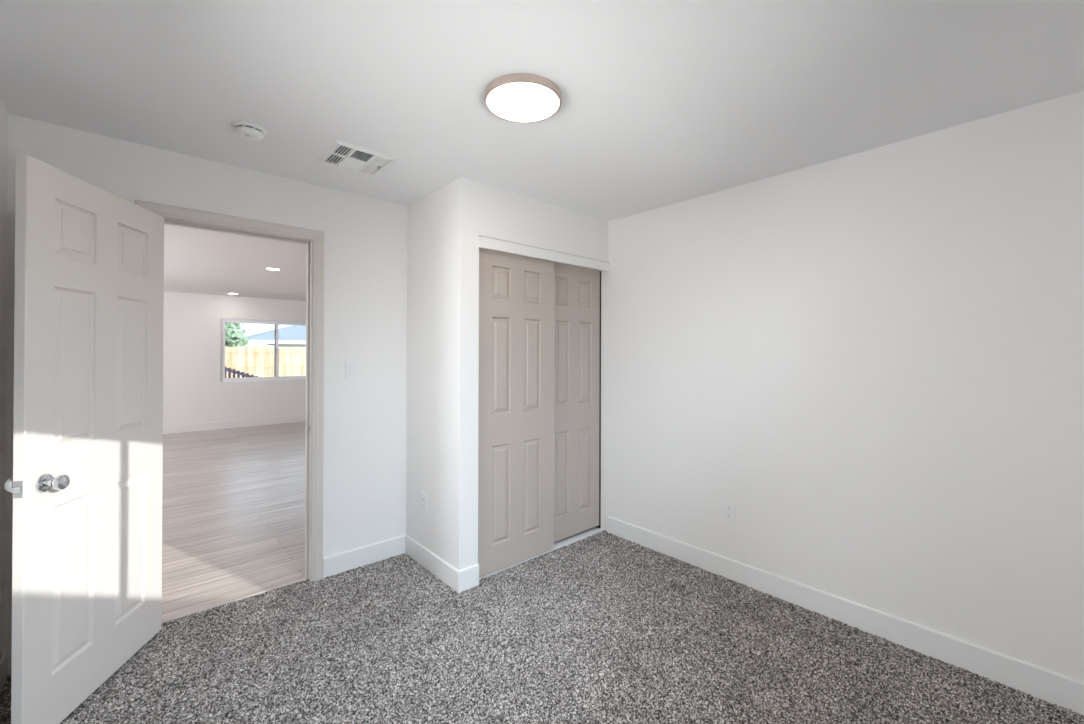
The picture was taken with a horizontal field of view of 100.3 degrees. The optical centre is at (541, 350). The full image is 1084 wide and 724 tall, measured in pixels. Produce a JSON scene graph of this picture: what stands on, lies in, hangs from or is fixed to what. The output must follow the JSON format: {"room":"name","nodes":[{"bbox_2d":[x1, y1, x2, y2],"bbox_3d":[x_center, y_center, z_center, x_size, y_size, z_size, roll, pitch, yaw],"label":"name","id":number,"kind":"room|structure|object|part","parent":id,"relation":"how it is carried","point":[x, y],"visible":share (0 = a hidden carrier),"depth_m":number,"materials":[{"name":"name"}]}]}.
{"room":"empty bedroom","nodes":[
{"label":"empty bedroom","id":0,"kind":"room"},
{"bbox_2d":[0,100,7,653],"bbox_3d":[-1.243,0.234,0.658,0.120,2.540,3.519,0,0,-42],"label":"wall","id":1,"kind":"structure","parent":0,"point":[3,113],"depth_m":1.92,"materials":[{"name":"white paint"}]},
{"bbox_2d":[0,646,7,692],"bbox_3d":[-1.221,1.347,0.725,0.013,0.130,3.326,0,0,-42],"label":"baseboard","id":2,"kind":"structure","parent":1,"relation":"attached to","point":[4,654],"depth_m":1.91,"materials":[{"name":"white paint"}]},
{"bbox_2d":[4,114,406,646],"bbox_3d":[-1.180,0.245,3.074,3.192,2.540,0.120,0,0,-42],"label":"wall","id":3,"kind":"structure","parent":0,"point":[364,451],"depth_m":2.88,"materials":[{"name":"white paint"}]},
{"bbox_2d":[7,645,11,674],"bbox_3d":[-2.171,1.351,2.097,0.397,0.130,0.013,0,0,-42],"label":"baseboard","id":4,"kind":"structure","parent":3,"relation":"attached to","point":[10,646],"depth_m":1.96,"materials":[{"name":"white paint"}]},
{"bbox_2d":[4,153,163,723],"bbox_3d":[-1.856,0.360,1.909,0.174,2.071,0.760,0,0,-10],"label":"door","id":5,"kind":"structure","parent":3,"relation":"in","point":[85,485],"depth_m":1.78,"materials":[{"name":"white paint"}]},
{"bbox_3d":[-1.855,0.474,1.610,0.068,0.066,0.066,0,0,-10],"label":"knob","id":6,"kind":"part","parent":5,"relation":"part of","materials":[{"name":"silver metal"}]},
{"bbox_3d":[-1.791,0.474,1.547,0.025,0.058,0.002,0,0,-10],"label":"latch plate","id":7,"kind":"part","parent":5,"relation":"part of","materials":[{"name":"silver metal"}]},
{"bbox_3d":[-1.753,0.475,1.629,0.068,0.066,0.066,0,0,-10],"label":"knob","id":8,"kind":"part","parent":5,"relation":"part of","materials":[{"name":"silver metal"}]},
{"bbox_2d":[135,200,324,581],"bbox_3d":[-1.735,0.338,2.578,0.878,2.166,0.157,0,0,-42],"label":"door frame","id":9,"kind":"structure","parent":3,"relation":"attached to","point":[314,240],"depth_m":2.79,"materials":[{"name":"grey paint"}]},
{"bbox_2d":[345,361,358,379],"bbox_3d":[-1.231,0.126,2.939,0.082,0.122,0.014,0,0,-42],"label":"light switch","id":10,"kind":"object","parent":3,"relation":"attached to","point":[352,367],"visible":1,"depth_m":2.94,"materials":[{"name":"white plastic"}]},
{"bbox_2d":[323,535,404,577],"bbox_3d":[-1.164,1.357,2.997,0.537,0.130,0.013,0,0,-42],"label":"baseboard","id":11,"kind":"structure","parent":3,"relation":"attached to","point":[334,564],"depth_m":2.97,"materials":[{"name":"white paint"}]},
{"bbox_2d":[163,291,305,425],"bbox_3d":[-6.295,0.253,7.946,7.200,2.540,0.120,0,0,-42],"label":"wall","id":12,"kind":"structure","parent":0,"point":[193,391],"depth_m":8.16,"materials":[{"name":"white paint"}]},
{"bbox_2d":[163,414,305,433],"bbox_3d":[-6.254,1.356,7.891,7.200,0.150,0.013,0,0,-42],"label":"baseboard","id":13,"kind":"structure","parent":12,"relation":"attached to","point":[169,429],"depth_m":8.35,"materials":[{"name":"white paint"}]},
{"bbox_2d":[220,318,305,381],"bbox_3d":[-5.234,-0.005,8.895,1.795,1.170,0.060,0,0,-42],"label":"window","id":14,"kind":"structure","parent":12,"relation":"in","point":[223,320],"depth_m":8.72,"materials":[{"name":"white plastic"}]},
{"bbox_3d":[-5.534,-0.007,8.610,0.913,1.116,0.022,0,0,-42],"label":"sash","id":15,"kind":"part","parent":14,"relation":"part of","materials":[{"name":"white plastic"}]},
{"bbox_3d":[-4.925,-0.003,9.186,0.893,1.116,0.022,0,0,-42],"label":"sash","id":16,"kind":"part","parent":14,"relation":"part of","materials":[{"name":"white plastic"}]},
{"bbox_2d":[406,177,478,569],"bbox_3d":[-0.671,0.246,2.974,0.131,2.540,0.707,0,0,-42],"label":"wall","id":17,"kind":"structure","parent":0,"point":[443,225],"depth_m":2.80,"materials":[{"name":"white paint"}]},
{"bbox_2d":[421,491,426,512],"bbox_3d":[-0.783,1.000,2.989,0.009,0.121,0.083,0,0,-42],"label":"electrical outlet","id":18,"kind":"object","parent":17,"relation":"attached to","point":[423,495],"visible":1,"depth_m":2.98,"materials":[{"name":"white plastic"}]},
{"bbox_2d":[405,535,459,592],"bbox_3d":[-0.723,1.358,2.917,0.013,0.130,0.720,0,0,-42],"label":"baseboard","id":19,"kind":"structure","parent":17,"relation":"attached to","point":[430,561],"depth_m":2.87,"materials":[{"name":"white paint"}]},
{"bbox_2d":[459,564,478,592],"bbox_3d":[-0.434,1.358,2.701,0.131,0.130,0.013,0,0,-42],"label":"baseboard","id":20,"kind":"structure","parent":17,"relation":"attached to","point":[469,576],"depth_m":2.69,"materials":[{"name":"white paint"}]},
{"bbox_2d":[0,0,1083,300],"bbox_3d":[-2.794,-1.085,4.037,7.440,0.120,10.620,0,0,-42],"label":"ceiling","id":21,"kind":"structure","parent":0,"point":[664,102],"depth_m":1.75,"materials":[{"name":"white paint"}]},
{"bbox_2d":[232,121,266,140],"bbox_3d":[-1.354,-1.006,2.094,0.136,0.046,0.136,0,0,-42],"label":"smoke detector","id":22,"kind":"object","parent":21,"relation":"attached to","point":[249,131],"visible":1,"depth_m":2.06,"materials":[{"name":"white plastic"}]},
{"bbox_2d":[265,268,280,270],"bbox_3d":[-3.342,-1.016,5.625,0.176,0.006,0.176,0,0,-42],"label":"recessed light","id":23,"kind":"object","parent":21,"relation":"in","point":[275,269],"visible":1,"depth_m":5.64,"materials":[{"name":"white plastic"}]},
{"bbox_2d":[317,140,397,175],"bbox_3d":[-0.990,-1.018,2.425,0.316,0.018,0.316,0,0,-42],"label":"ceiling vent","id":24,"kind":"object","parent":21,"relation":"in","point":[339,153],"visible":1,"depth_m":2.40,"materials":[{"name":"white plastic"}]},
{"bbox_2d":[484,73,560,122],"bbox_3d":[-0.076,-1.012,1.829,0.310,0.030,0.310,0,0,-42],"label":"ceiling light","id":25,"kind":"object","parent":21,"relation":"in","point":[518,97],"visible":1,"depth_m":1.79,"materials":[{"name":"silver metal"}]},
{"bbox_2d":[0,421,1083,723],"bbox_3d":[-2.768,1.493,3.988,7.600,0.164,10.680,0,0,-42],"label":"floor","id":26,"kind":"structure","parent":0,"point":[604,628],"depth_m":2.18,"materials":[{"name":"carpet"}]},
{"bbox_2d":[162,578,307,622],"bbox_3d":[-1.729,1.409,2.562,0.740,0.004,0.024,0,0,-42],"label":"threshold","id":27,"kind":"object","parent":26,"relation":"on","point":[244,597],"visible":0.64,"depth_m":2.55,"materials":[{"name":"grey"}]},
{"bbox_2d":[479,527,603,579],"bbox_3d":[0.014,1.420,3.212,1.215,0.017,0.078,0,0,-42],"label":"track","id":28,"kind":"object","parent":26,"relation":"on","point":[596,530],"visible":0.43,"depth_m":3.36,"materials":[{"name":"white metal"}]},
{"bbox_2d":[478,247,553,577],"bbox_3d":[-0.166,0.383,3.017,0.640,2.051,0.034,0,0,-42],"label":"door","id":29,"kind":"structure","parent":28,"relation":"on","point":[516,397],"depth_m":2.98,"materials":[{"name":"beige paint"}]},
{"bbox_2d":[553,262,599,542],"bbox_3d":[0.212,0.374,3.418,0.640,2.036,0.033,0,0,-42],"label":"door","id":30,"kind":"structure","parent":28,"relation":"on","point":[576,289],"depth_m":3.44,"materials":[{"name":"beige paint"}]},
{"bbox_2d":[479,183,607,270],"bbox_3d":[0.032,-0.832,3.208,1.217,0.378,0.115,0,0,-42],"label":"wall","id":31,"kind":"structure","parent":0,"point":[503,215],"depth_m":3.09,"materials":[{"name":"white paint"}]},
{"bbox_2d":[478,235,609,271],"bbox_3d":[0.035,-0.654,3.199,1.221,0.086,0.131,0,0,-42],"label":"trim","id":32,"kind":"structure","parent":31,"relation":"attached to","point":[483,242],"depth_m":3.06,"materials":[{"name":"white paint"}]},
{"bbox_2d":[593,91,1083,681],"bbox_3d":[1.227,0.251,2.865,0.120,2.540,3.519,0,0,-42],"label":"wall","id":33,"kind":"structure","parent":0,"point":[876,355],"depth_m":2.25,"materials":[{"name":"white paint"}]},
{"bbox_2d":[596,271,600,527],"bbox_3d":[0.451,0.392,3.639,0.006,2.060,0.056,0,0,-42],"label":"trim","id":34,"kind":"structure","parent":33,"relation":"attached to","point":[599,525],"depth_m":3.62,"materials":[{"name":"white wood"}]},
{"bbox_2d":[723,500,735,522],"bbox_3d":[1.170,1.004,2.826,0.009,0.121,0.083,0,0,-42],"label":"electrical outlet","id":35,"kind":"object","parent":33,"relation":"attached to","point":[729,508],"visible":1,"depth_m":2.82,"materials":[{"name":"white plastic"}]},
{"bbox_2d":[607,516,1083,714],"bbox_3d":[1.387,1.363,2.577,0.013,0.130,2.613,0,0,-42],"label":"baseboard","id":36,"kind":"structure","parent":33,"relation":"attached to","point":[1052,687],"depth_m":2.23,"materials":[{"name":"white paint"}]},
{"bbox_3d":[-9.998,1.662,11.179,80.000,0.130,90.000,0,0,-42],"label":"ground","id":37,"kind":"structure","parent":0,"visible":0},
{"bbox_2d":[225,323,249,346],"bbox_3d":[-12.880,0.044,18.400,1.662,3.157,1.566,0,0,-16],"label":"tree","id":38,"kind":"object","parent":37,"relation":"on","point":[231,337],"visible":0.35,"depth_m":18.28,"materials":[{"name":"green plant"}]},
{"bbox_2d":[225,366,257,377],"bbox_3d":[-7.328,0.980,11.085,1.575,1.250,0.068,0,0,18],"label":"railing","id":39,"kind":"object","parent":37,"relation":"on","point":[229,370],"visible":0.2,"depth_m":11.13,"materials":[{"name":"grey metal"}]},
{"bbox_3d":[-7.327,0.580,11.087,1.521,0.390,0.035,0,0,18],"label":"rail","id":40,"kind":"part","parent":39,"relation":"part of","materials":[{"name":"grey metal"}]},
{"bbox_2d":[231,340,273,346],"bbox_3d":[-14.892,0.533,20.869,5.600,2.190,3.830,0,0,-42],"label":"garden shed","id":41,"kind":"object","parent":37,"relation":"on","point":[250,344],"visible":0.05,"depth_m":20.21,"materials":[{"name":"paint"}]},
{"bbox_2d":[225,346,305,377],"bbox_3d":[-8.297,0.746,18.814,10.700,1.782,0.118,0,0,-42],"label":"fence","id":42,"kind":"object","parent":37,"relation":"on","point":[255,361],"visible":0.19,"depth_m":16.98,"materials":[{"name":"beige wood"}]},
{"bbox_3d":[-8.309,0.045,18.833,10.700,0.085,0.038,0,0,-42],"label":"rail","id":43,"kind":"part","parent":42,"relation":"part of","materials":[{"name":"beige wood"}]},
{"bbox_3d":[-8.311,0.595,18.831,10.700,0.085,0.038,0,0,-42],"label":"rail","id":44,"kind":"part","parent":42,"relation":"part of","materials":[{"name":"beige wood"}]},
{"bbox_3d":[-9.993,0.775,17.260,0.100,1.700,0.062,0,0,-42],"label":"post","id":45,"kind":"part","parent":42,"relation":"part of","materials":[{"name":"beige wood"}]},
{"bbox_2d":[238,325,305,346],"bbox_3d":[-11.501,-0.036,31.938,17.640,3.450,9.040,0,0,-42],"label":"neighbor house","id":46,"kind":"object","parent":37,"relation":"on","point":[295,335],"visible":0.04,"depth_m":24.77,"materials":[{"name":"paint"}]}
]}

